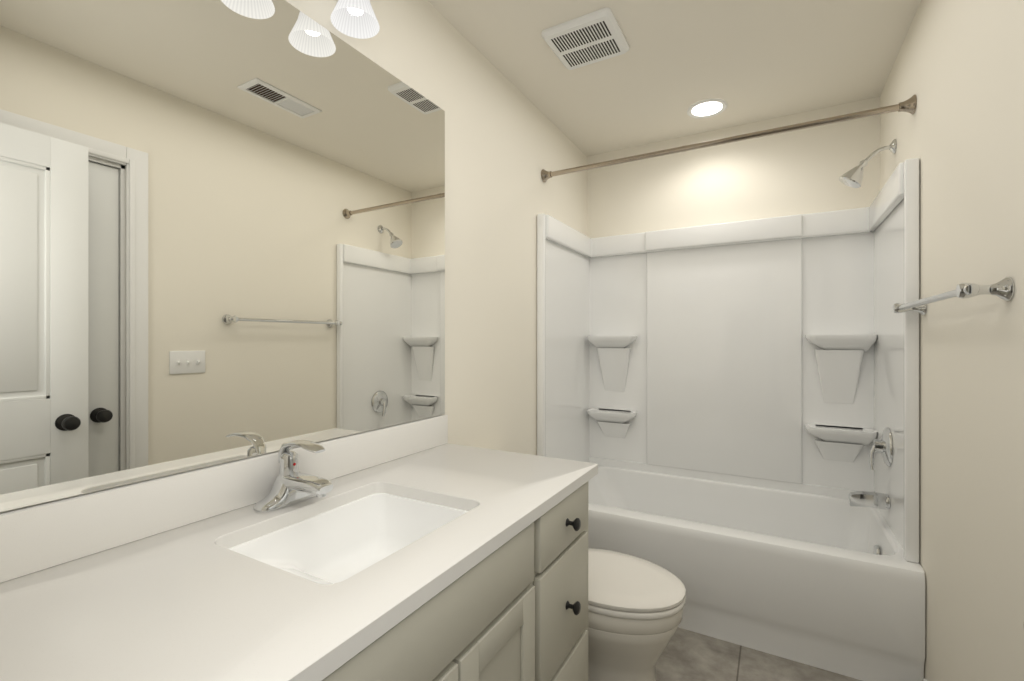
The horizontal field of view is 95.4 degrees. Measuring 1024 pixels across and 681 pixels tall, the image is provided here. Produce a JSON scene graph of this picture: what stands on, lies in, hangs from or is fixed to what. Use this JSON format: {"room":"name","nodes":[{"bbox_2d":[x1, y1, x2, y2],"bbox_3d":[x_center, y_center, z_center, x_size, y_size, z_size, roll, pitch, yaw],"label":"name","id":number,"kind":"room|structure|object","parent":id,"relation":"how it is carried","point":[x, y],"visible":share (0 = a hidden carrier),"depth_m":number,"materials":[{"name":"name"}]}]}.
{"room":"bathroom","nodes":[
{"label":"bathroom","id":0,"kind":"room"},
{"bbox_2d":[0,0,586,512],"bbox_3d":[-0.564,0.014,1.307,0.120,2.440,4.320,0,0,29],"label":"wall","id":1,"kind":"structure","parent":0,"point":[506,140],"depth_m":1.98,"materials":[{"name":"white paint"}]},
{"bbox_2d":[0,0,444,511],"bbox_3d":[-0.583,-0.289,1.142,0.005,1.122,1.347,0,0,29],"label":"mirror","id":2,"kind":"object","parent":1,"relation":"attached to","point":[222,231],"visible":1,"depth_m":0.99,"materials":[{"name":"clear glass"}]},
{"bbox_2d":[0,415,447,582],"bbox_3d":[-0.576,0.327,1.138,0.020,0.105,1.347,0,0,29],"label":"backsplash","id":3,"kind":"structure","parent":1,"relation":"attached to","point":[37,537],"depth_m":0.93,"materials":[{"name":"white stone"}]},
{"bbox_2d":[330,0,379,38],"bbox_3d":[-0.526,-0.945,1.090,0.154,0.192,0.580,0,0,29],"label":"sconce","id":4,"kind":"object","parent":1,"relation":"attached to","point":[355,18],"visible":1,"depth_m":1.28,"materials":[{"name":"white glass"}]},
{"bbox_2d":[427,0,920,155],"bbox_3d":[0.229,-1.256,0.858,1.944,0.100,4.320,0,0,29],"label":"ceiling","id":5,"kind":"structure","parent":0,"point":[749,61],"depth_m":2.00,"materials":[{"name":"white paint"}]},
{"bbox_2d":[541,7,628,69],"bbox_3d":[0.298,-1.194,1.869,0.280,0.023,0.280,0,0,29],"label":"ceiling vent","id":6,"kind":"object","parent":5,"relation":"in","point":[589,38],"visible":1,"depth_m":1.83,"materials":[{"name":"white plastic"}]},
{"bbox_2d":[687,98,726,117],"bbox_3d":[1.010,-1.200,2.416,0.194,0.011,0.194,0,0,29],"label":"recessed light","id":7,"kind":"object","parent":5,"relation":"in","point":[706,108],"visible":1,"depth_m":2.41,"materials":[{"name":"white plastic"}]},
{"bbox_2d":[587,97,879,237],"bbox_3d":[1.185,0.014,2.730,1.524,2.440,0.120,0,0,29],"label":"wall","id":8,"kind":"structure","parent":0,"point":[801,171],"depth_m":2.61,"materials":[{"name":"white paint"}]},
{"bbox_2d":[655,627,861,680],"bbox_3d":[0.229,1.264,0.858,1.944,0.060,4.320,0,0,29],"label":"floor","id":9,"kind":"structure","parent":0,"point":[687,655],"depth_m":1.77,"materials":[{"name":"tile"}]},
{"bbox_2d":[308,471,597,680],"bbox_3d":[-0.314,0.822,0.985,0.628,0.825,1.315,0,0,29],"label":"bathroom vanity","id":10,"kind":"object","parent":9,"relation":"on","point":[518,611],"depth_m":0.96,"materials":[{"name":"beige paint"}]},
{"bbox_2d":[0,443,597,680],"bbox_3d":[-0.325,0.394,0.996,0.597,0.030,1.347,0,0,29],"label":"countertop","id":11,"kind":"structure","parent":10,"relation":"on","point":[193,601],"depth_m":0.71,"materials":[{"name":"white stone"}]},
{"bbox_2d":[253,440,332,511],"bbox_3d":[-0.482,0.306,1.077,0.163,0.145,0.160,0,0,29],"label":"faucet","id":12,"kind":"object","parent":11,"relation":"on","point":[292,484],"visible":1,"depth_m":1.06,"materials":[{"name":"silver metal"}]},
{"bbox_2d":[240,491,455,574],"bbox_3d":[-0.320,0.476,0.989,0.348,0.158,0.443,0,0,29],"label":"sink","id":13,"kind":"object","parent":11,"relation":"in","point":[332,539],"depth_m":1.15,"materials":[{"name":"white ceramic"}]},
{"bbox_2d":[588,549,685,680],"bbox_3d":[0.218,0.873,1.715,0.797,0.722,0.410,0,0,29],"label":"toilet","id":14,"kind":"object","parent":9,"relation":"on","point":[636,605],"visible":0.4,"depth_m":1.50,"materials":[{"name":"white porcelain"}]},
{"bbox_2d":[537,158,925,680],"bbox_3d":[0.952,0.291,2.319,1.518,1.886,0.820,0,0,29],"label":"bathtub","id":15,"kind":"object","parent":9,"relation":"on","point":[722,405],"visible":0.92,"depth_m":2.42,"materials":[{"name":"white plastic"}]},
{"bbox_2d":[849,427,892,554],"bbox_3d":[1.503,0.768,2.047,0.241,0.792,0.164,0,0,29],"label":"tub faucet","id":16,"kind":"object","parent":15,"relation":"attached to","point":[883,445],"visible":0.9,"depth_m":1.99,"materials":[{"name":"silver metal"}]},
{"bbox_2d":[880,0,1023,680],"bbox_3d":[0.867,0.014,0.498,0.120,2.440,4.320,0,0,29],"label":"wall","id":17,"kind":"structure","parent":0,"point":[958,68],"depth_m":1.25,"materials":[{"name":"white paint"}]},
{"bbox_2d":[541,94,916,181],"bbox_3d":[0.831,-0.876,2.104,1.522,0.068,0.068,0,0,29],"label":"rail","id":18,"kind":"object","parent":17,"relation":"attached to","point":[909,105],"visible":1,"depth_m":1.99,"materials":[{"name":"silver metal"}]},
{"bbox_2d":[839,139,896,187],"bbox_3d":[1.564,-0.774,2.057,0.200,0.186,0.096,0,0,29],"label":"shower head","id":19,"kind":"object","parent":17,"relation":"attached to","point":[852,177],"visible":1,"depth_m":2.05},
{"bbox_2d":[893,277,1013,314],"bbox_3d":[1.223,-0.114,1.339,0.087,0.054,0.745,0,0,29],"label":"towel rail","id":20,"kind":"object","parent":17,"relation":"attached to","point":[1003,289],"visible":1,"depth_m":1.05,"materials":[{"name":"silver metal"}]}
]}

